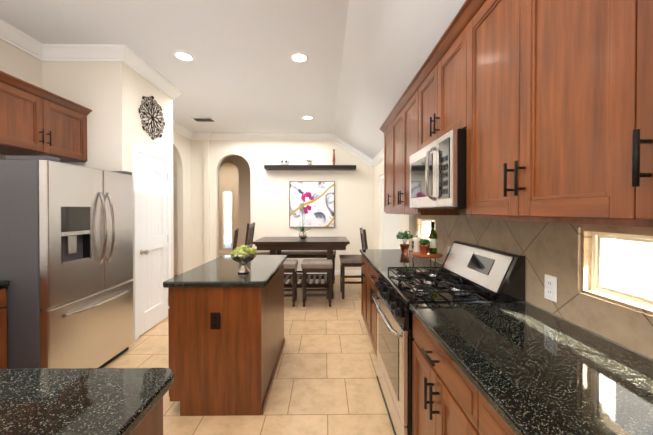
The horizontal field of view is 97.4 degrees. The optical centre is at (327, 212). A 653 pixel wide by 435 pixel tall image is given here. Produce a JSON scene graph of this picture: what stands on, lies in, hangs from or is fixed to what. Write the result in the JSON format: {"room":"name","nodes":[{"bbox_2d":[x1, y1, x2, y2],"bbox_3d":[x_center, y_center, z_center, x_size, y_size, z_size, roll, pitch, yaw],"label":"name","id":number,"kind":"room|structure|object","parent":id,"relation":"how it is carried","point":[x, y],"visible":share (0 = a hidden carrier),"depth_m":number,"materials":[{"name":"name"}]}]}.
{"room":"kitchen","nodes":[
{"label":"kitchen","id":0,"kind":"room"},
{"bbox_2d":[0,39,190,274],"bbox_3d":[-2.937,-0.131,1.696,0.115,3.030,8.900,0,0,-1],"label":"wall","id":1,"kind":"structure","parent":0,"point":[18,63],"depth_m":5.79,"materials":[{"name":"beige paint"}]},
{"bbox_2d":[0,71,91,161],"bbox_3d":[-2.637,-0.774,2.428,0.497,0.525,0.966,0,0,-1],"label":"upper cabinet","id":2,"kind":"object","parent":1,"relation":"attached to","point":[36,120],"visible":1,"depth_m":2.43,"materials":[{"name":"brown wood"}]},
{"bbox_2d":[42,62,173,277],"bbox_3d":[-2.500,-0.145,3.412,0.800,3.030,0.980,0,0,-1],"label":"wall","id":3,"kind":"structure","parent":0,"point":[110,95],"depth_m":2.92,"materials":[{"name":"beige paint"}]},
{"bbox_2d":[131,144,170,340],"bbox_3d":[-2.083,0.319,3.425,0.032,2.102,0.726,0,0,-1],"label":"door frame","id":4,"kind":"structure","parent":3,"relation":"attached to","point":[136,150],"depth_m":3.11,"materials":[{"name":"white wood"}]},
{"bbox_2d":[139,96,164,139],"bbox_3d":[-2.088,-1.130,3.419,0.008,0.517,0.517,0,0,-1],"label":"wall art","id":5,"kind":"object","parent":3,"relation":"attached to","point":[153,120],"visible":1,"depth_m":3.41,"materials":[{"name":"brown metal"}]},
{"bbox_2d":[138,153,167,335],"bbox_3d":[-2.051,0.349,3.432,0.094,2.018,0.602,0,0,-1],"label":"pantry door","id":6,"kind":"structure","parent":3,"relation":"in","point":[152,235],"depth_m":3.41,"materials":[{"name":"white wood"}]},
{"bbox_2d":[0,19,383,166],"bbox_3d":[-0.916,-1.293,1.861,3.930,0.710,8.600,0,0,-1],"label":"crown molding","id":7,"kind":"structure","parent":3,"relation":"attached to","point":[38,50],"depth_m":2.97,"materials":[{"name":"white wood"}]},
{"bbox_2d":[0,0,465,159],"bbox_3d":[-2.841,-1.340,3.888,8.330,0.927,13.300,0,0,-1],"label":"ceiling","id":8,"kind":"structure","parent":0,"point":[350,79],"depth_m":2.79,"materials":[{"name":"white paint"}]},
{"bbox_2d":[173,51,194,61],"bbox_3d":[-1.525,-1.654,3.041,0.204,0.004,0.204,0,0,-1],"label":"recessed light","id":9,"kind":"object","parent":8,"relation":"in","point":[183,56],"visible":1,"depth_m":3.04,"materials":[{"name":"white"}]},
{"bbox_2d":[191,117,216,121],"bbox_3d":[-2.220,-1.664,5.143,0.380,0.018,0.220,0,0,-1],"label":"ceiling vent","id":10,"kind":"object","parent":8,"relation":"in","point":[203,119],"visible":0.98,"depth_m":5.10,"materials":[{"name":"white metal"}]},
{"bbox_2d":[290,52,308,62],"bbox_3d":[-0.306,-1.655,3.066,0.204,0.004,0.204,0,0,-1],"label":"recessed light","id":11,"kind":"object","parent":8,"relation":"in","point":[297,57],"visible":1,"depth_m":3.06,"materials":[{"name":"white"}]},
{"bbox_2d":[302,116,312,119],"bbox_3d":[-0.359,-1.670,5.045,0.204,0.004,0.204,0,0,-1],"label":"recessed light","id":12,"kind":"object","parent":8,"relation":"in","point":[307,117],"visible":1,"depth_m":5.03,"materials":[{"name":"white"}]},
{"bbox_2d":[218,155,250,249],"bbox_3d":[-3.124,-0.178,7.604,3.110,3.030,0.120,0,0,-1],"label":"wall","id":13,"kind":"structure","parent":0,"point":[234,173],"depth_m":7.54,"materials":[{"name":"beige paint"}]},
{"bbox_2d":[222,191,232,248],"bbox_3d":[-3.301,0.242,9.426,0.340,1.920,0.040,0,0,-1],"label":"window","id":14,"kind":"structure","parent":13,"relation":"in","point":[223,219],"depth_m":9.42,"materials":[{"name":"white"}]},
{"bbox_2d":[103,253,393,434],"bbox_3d":[-2.865,1.426,3.910,8.280,0.120,13.300,0,0,-1],"label":"floor","id":15,"kind":"structure","parent":0,"point":[325,381],"depth_m":2.41,"materials":[{"name":"tile"}]},
{"bbox_2d":[0,284,8,367],"bbox_3d":[-2.544,0.946,1.582,0.662,0.877,0.802,0,0,-1],"label":"base cabinet","id":16,"kind":"object","parent":15,"relation":"on","point":[3,311],"depth_m":1.96,"materials":[{"name":"brown wood"}]},
{"bbox_2d":[0,280,8,287],"bbox_3d":[-2.532,0.490,1.410,0.682,0.036,1.139,0,0,-1],"label":"countertop","id":17,"kind":"structure","parent":16,"relation":"on","point":[3,283],"depth_m":1.95,"materials":[{"name":"black stone"}]},
{"bbox_2d":[0,156,133,368],"bbox_3d":[-2.357,0.489,2.438,0.942,1.777,0.890,0,0,-1],"label":"fridge","id":18,"kind":"object","parent":15,"relation":"on","point":[66,250],"visible":0.98,"depth_m":2.13,"materials":[{"name":"grey metal"}]},
{"bbox_2d":[136,404,162,434],"bbox_3d":[-1.674,0.954,0.532,2.377,0.877,0.615,0,0,-1],"label":"base cabinet","id":19,"kind":"object","parent":15,"relation":"on","point":[154,424],"depth_m":0.81,"materials":[{"name":"brown wood"}]},
{"bbox_2d":[0,368,173,434],"bbox_3d":[-1.656,0.497,0.528,2.412,0.036,0.685,0,0,-1],"label":"countertop","id":20,"kind":"structure","parent":19,"relation":"on","point":[39,401],"depth_m":0.73,"materials":[{"name":"black stone"}]},
{"bbox_2d":[163,255,286,415],"bbox_3d":[-0.781,0.917,2.495,0.716,0.920,1.160,0,0,-1],"label":"kitchen island","id":21,"kind":"object","parent":15,"relation":"on","point":[226,331],"visible":1,"depth_m":1.95,"materials":[{"name":"brown wood"}]},
{"bbox_2d":[230,245,256,273],"bbox_3d":[-0.644,0.355,2.198,0.200,0.209,0.194,0,0,-1],"label":"bowl","id":22,"kind":"object","parent":21,"relation":"on","point":[243,255],"visible":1,"depth_m":2.15,"materials":[{"name":"silver metal"}]},
{"bbox_2d":[219,250,231,252],"bbox_3d":[-3.156,1.272,9.449,3.090,0.100,0.014,0,0,-1],"label":"baseboard","id":23,"kind":"structure","parent":15,"relation":"on","point":[220,251],"depth_m":9.44,"materials":[{"name":"white wood"}]},
{"bbox_2d":[232,228,238,250],"bbox_3d":[-1.309,0.811,4.595,0.460,1.098,0.460,0,0,-15],"label":"chair","id":24,"kind":"object","parent":15,"relation":"on","point":[235,238],"visible":0.23,"depth_m":4.34,"materials":[{"name":"brown wood"}]},
{"bbox_2d":[245,222,269,254],"bbox_3d":[-1.319,0.775,5.453,0.460,1.157,0.460,0,0,-1],"label":"chair","id":25,"kind":"object","parent":15,"relation":"on","point":[249,234],"visible":0.44,"depth_m":5.38,"materials":[{"name":"brown wood"}]},
{"bbox_2d":[284,259,297,306],"bbox_3d":[-0.685,1.045,4.283,0.455,0.634,0.360,0,0,-1],"label":"stool","id":26,"kind":"object","parent":15,"relation":"on","point":[290,265],"visible":0.52,"depth_m":4.13,"materials":[{"name":"brown wood"}]},
{"bbox_2d":[252,237,349,298],"bbox_3d":[-0.416,0.901,4.830,1.500,0.914,0.850,0,0,-1],"label":"dining table","id":27,"kind":"object","parent":15,"relation":"on","point":[275,245],"visible":0.58,"depth_m":4.50,"materials":[{"name":"brown wood"}]},
{"bbox_2d":[295,192,312,238],"bbox_3d":[-0.416,0.046,4.779,0.336,0.796,0.226,0,0,-1],"label":"orchid","id":28,"kind":"object","parent":27,"relation":"on","point":[302,234],"visible":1,"depth_m":4.77,"materials":[{"name":"pink plant"}]},
{"bbox_2d":[282,250,335,283],"bbox_3d":[-0.425,1.035,5.596,1.160,0.634,0.380,0,0,-1],"label":"bench","id":29,"kind":"object","parent":15,"relation":"on","point":[306,253],"visible":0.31,"depth_m":5.42,"materials":[{"name":"brown wood"}]},
{"bbox_2d":[301,259,332,306],"bbox_3d":[-0.158,1.045,4.289,0.455,0.634,0.360,0,0,-1],"label":"stool","id":30,"kind":"object","parent":15,"relation":"on","point":[316,265],"visible":1,"depth_m":4.13,"materials":[{"name":"brown wood"}]},
{"bbox_2d":[339,228,367,298],"bbox_3d":[0.430,0.810,4.714,0.460,1.098,0.460,0,0,-1],"label":"chair","id":31,"kind":"object","parent":15,"relation":"on","point":[350,260],"visible":0.52,"depth_m":4.50,"materials":[{"name":"brown wood"}]},
{"bbox_2d":[361,257,367,330],"bbox_3d":[0.724,0.933,3.203,0.611,0.877,0.709,0,0,-1],"label":"base cabinet","id":32,"kind":"object","parent":15,"relation":"on","point":[364,267],"depth_m":3.24,"materials":[{"name":"brown wood"}]},
{"bbox_2d":[368,265,378,355],"bbox_3d":[0.731,0.937,2.615,0.611,0.877,0.707,0,0,-1],"label":"base cabinet","id":33,"kind":"object","parent":15,"relation":"on","point":[373,277],"depth_m":2.72,"materials":[{"name":"brown wood"}]},
{"bbox_2d":[360,249,441,272],"bbox_3d":[0.712,0.478,2.906,0.620,0.036,1.297,0,0,-1],"label":"countertop","id":34,"kind":"structure","parent":33,"relation":"on","point":[380,259],"depth_m":2.75,"materials":[{"name":"black stone"}]},
{"bbox_2d":[396,231,412,253],"bbox_3d":[0.858,0.325,3.218,0.182,0.262,0.170,0,0,-1],"label":"potted plant","id":35,"kind":"object","parent":34,"relation":"on","point":[405,235],"visible":1,"depth_m":3.18,"materials":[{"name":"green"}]},
{"bbox_2d":[410,252,442,266],"bbox_3d":[0.856,0.410,2.496,0.272,0.106,0.272,0,0,-1],"label":"tray","id":36,"kind":"object","parent":34,"relation":"on","point":[428,255],"visible":0.73,"depth_m":2.42,"materials":[{"name":"brown wood"}]},
{"bbox_2d":[412,234,421,251],"bbox_3d":[0.810,0.273,2.594,0.085,0.164,0.084,0,0,-1],"label":"jar","id":37,"kind":"object","parent":36,"relation":"on","point":[416,243],"visible":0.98,"depth_m":2.56,"materials":[{"name":"beige ceramic"}]},
{"bbox_2d":[419,239,430,253],"bbox_3d":[0.830,0.291,2.462,0.097,0.129,0.092,0,0,-1],"label":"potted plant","id":38,"kind":"object","parent":36,"relation":"on","point":[424,245],"visible":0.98,"depth_m":2.44,"materials":[{"name":"brown ceramic"}]},
{"bbox_2d":[429,222,436,253],"bbox_3d":[0.916,0.218,2.495,0.069,0.276,0.069,0,0,-1],"label":"wine bottle","id":39,"kind":"object","parent":36,"relation":"on","point":[433,240],"visible":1,"depth_m":2.47,"materials":[{"name":"green glass"}]},
{"bbox_2d":[412,319,460,434],"bbox_3d":[0.748,0.949,1.147,0.611,0.877,0.696,0,0,-1],"label":"base cabinet","id":40,"kind":"object","parent":15,"relation":"on","point":[436,384],"depth_m":1.19,"materials":[{"name":"brown wood"}]},
{"bbox_2d":[409,303,652,434],"bbox_3d":[0.752,0.504,-0.455,0.620,0.036,3.892,0,0,-1],"label":"countertop","id":41,"kind":"structure","parent":40,"relation":"on","point":[540,373],"depth_m":0.87,"materials":[{"name":"black stone"}]},
{"bbox_2d":[371,241,524,434],"bbox_3d":[0.678,0.803,1.877,0.701,1.157,0.752,0,0,-1],"label":"range","id":42,"kind":"object","parent":15,"relation":"on","point":[469,273],"visible":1,"depth_m":1.67,"materials":[{"name":"silver metal"}]},
{"bbox_2d":[461,379,508,434],"bbox_3d":[0.757,0.955,0.429,0.611,0.877,0.979,0,0,-1],"label":"base cabinet","id":43,"kind":"object","parent":15,"relation":"on","point":[476,419],"depth_m":0.86,"materials":[{"name":"brown wood"}]},
{"bbox_2d":[173,139,373,269],"bbox_3d":[-1.818,-0.167,6.192,5.930,3.030,0.175,0,0,-1],"label":"wall","id":44,"kind":"structure","parent":0,"point":[354,200],"depth_m":6.17,"materials":[{"name":"beige paint"}]},
{"bbox_2d":[264,165,355,169],"bbox_3d":[-0.366,-0.946,6.052,1.910,0.080,0.233,0,0,-1],"label":"floating shelf","id":45,"kind":"object","parent":44,"relation":"attached to","point":[309,167],"visible":1,"depth_m":5.94,"materials":[{"name":"black wood"}]},
{"bbox_2d":[281,154,288,164],"bbox_3d":[-0.911,-1.108,6.043,0.169,0.243,0.161,0,0,-1],"label":"jar","id":46,"kind":"object","parent":45,"relation":"on","point":[284,161],"visible":0.96,"depth_m":5.99,"materials":[{"name":"beige ceramic"}]},
{"bbox_2d":[332,149,334,164],"bbox_3d":[0.129,-1.159,6.055,0.060,0.345,0.061,0,0,-1],"label":"statuette","id":47,"kind":"object","parent":45,"relation":"on","point":[333,160],"visible":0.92,"depth_m":6.03,"materials":[{"name":"red paint"}]},
{"bbox_2d":[289,181,334,226],"bbox_3d":[-0.337,-0.176,6.155,0.970,0.990,0.039,0,0,-1],"label":"canvas art","id":48,"kind":"object","parent":44,"relation":"attached to","point":[321,212],"visible":0.94,"depth_m":6.14,"materials":[{"name":"white fabric"}]},
{"bbox_2d":[284,270,360,274],"bbox_3d":[-0.332,1.298,6.182,2.660,0.100,0.014,0,0,-1],"label":"baseboard","id":49,"kind":"structure","parent":44,"relation":"attached to","point":[351,272],"depth_m":6.18,"materials":[{"name":"white"}]},
{"bbox_2d":[374,159,652,360],"bbox_3d":[1.124,0.008,1.821,0.150,2.750,9.050,0,0,-1],"label":"wall","id":50,"kind":"structure","parent":0,"point":[609,259],"depth_m":3.30,"materials":[{"name":"beige paint"}]},
{"bbox_2d":[384,124,387,211],"bbox_3d":[0.863,-0.504,3.309,0.332,1.009,0.480,0,0,-1],"label":"upper cabinet","id":51,"kind":"object","parent":50,"relation":"attached to","point":[385,125],"depth_m":3.44,"materials":[{"name":"brown wood"}]},
{"bbox_2d":[388,88,455,214],"bbox_3d":[0.870,-0.499,2.689,0.332,1.009,0.999,0,0,-1],"label":"upper cabinet","id":52,"kind":"object","parent":50,"relation":"attached to","point":[402,126],"depth_m":2.67,"materials":[{"name":"brown wood"}]},
{"bbox_2d":[421,219,434,237],"bbox_3d":[1.085,0.173,3.017,0.030,0.206,0.536,0,0,-1],"label":"window frame","id":53,"kind":"structure","parent":50,"relation":"attached to","point":[422,228],"depth_m":3.25,"materials":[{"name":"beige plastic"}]},
{"bbox_2d":[416,32,455,151],"bbox_3d":[0.880,-0.722,1.868,0.332,0.549,0.764,0,0,-1],"label":"upper cabinet","id":54,"kind":"object","parent":50,"relation":"attached to","point":[435,90],"depth_m":1.85,"materials":[{"name":"brown wood"}]},
{"bbox_2d":[410,129,466,208],"bbox_3d":[0.815,-0.231,1.870,0.460,0.416,0.748,0,0,-1],"label":"microwave","id":55,"kind":"object","parent":54,"relation":"attached to","point":[438,173],"visible":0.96,"depth_m":1.63,"materials":[{"name":"silver metal"}]},
{"bbox_2d":[456,0,599,223],"bbox_3d":[0.889,-0.486,1.084,0.332,1.009,0.929,0,0,-1],"label":"upper cabinet","id":56,"kind":"object","parent":50,"relation":"attached to","point":[547,105],"depth_m":1.02,"materials":[{"name":"brown wood"}]},
{"bbox_2d":[409,210,652,358],"bbox_3d":[1.075,0.234,0.598,0.047,0.483,5.998,0,0,-1],"label":"backsplash","id":57,"kind":"structure","parent":50,"relation":"attached to","point":[562,252],"depth_m":1.27,"materials":[{"name":"tile"}]},
{"bbox_2d":[544,274,556,301],"bbox_3d":[1.038,0.352,1.337,0.010,0.115,0.070,0,0,-1],"label":"outlet","id":58,"kind":"object","parent":57,"relation":"attached to","point":[550,292],"visible":1,"depth_m":1.33,"materials":[{"name":"white plastic"}]},
{"bbox_2d":[592,231,652,307],"bbox_3d":[1.112,0.202,0.747,0.030,0.246,0.876,0,0,-1],"label":"window frame","id":59,"kind":"structure","parent":50,"relation":"attached to","point":[597,264],"depth_m":1.13,"materials":[{"name":"beige plastic"}]},
{"bbox_2d":[596,0,652,226],"bbox_3d":[0.896,-0.481,0.459,0.332,1.009,0.559,0,0,-1],"label":"upper cabinet","id":60,"kind":"object","parent":50,"relation":"attached to","point":[626,26],"depth_m":0.70,"materials":[{"name":"brown wood"}]},
{"label":"outside","id":61,"kind":"structure","parent":0,"visible":0},
{"bbox_2d":[225,221,230,246],"bbox_3d":[0.041,1.540,-0.005,80.000,0.035,80.000,0,0,-1],"label":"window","id":62,"kind":"structure","parent":61,"point":[227,233],"depth_m":18.39,"materials":[{"name":"white"}]},
{"bbox_2d":[431,228,652,298],"bbox_3d":[3.607,0.542,5.030,0.050,1.870,26.000,0,0,-1],"label":"fence","id":63,"kind":"object","parent":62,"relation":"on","point":[634,267],"depth_m":3.35,"materials":[{"name":"beige"}]},
{"bbox_3d":[1.129,0.019,4.821,0.055,1.440,1.550,0,0,-1],"label":"nook window","id":64,"kind":"structure","parent":0,"visible":0},
{"bbox_2d":[380,175,399,248],"bbox_3d":[1.059,0.020,4.820,0.056,1.431,1.534,0,0,-1],"label":"blinds","id":65,"kind":"object","parent":64,"relation":"attached to","point":[390,226],"visible":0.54,"depth_m":4.94,"materials":[{"name":"white"}]},
{"bbox_3d":[-3.963,-0.159,5.159,1.855,3.030,2.190,0,0,-1],"label":"wall","id":66,"kind":"structure","parent":0,"visible":0},
{"bbox_2d":[173,177,177,274],"bbox_3d":[-3.567,0.294,6.127,0.990,2.110,0.028,0,0,-1],"label":"hall door","id":67,"kind":"structure","parent":66,"relation":"in","point":[175,226],"depth_m":6.13,"materials":[{"name":"white wood"}]}
]}

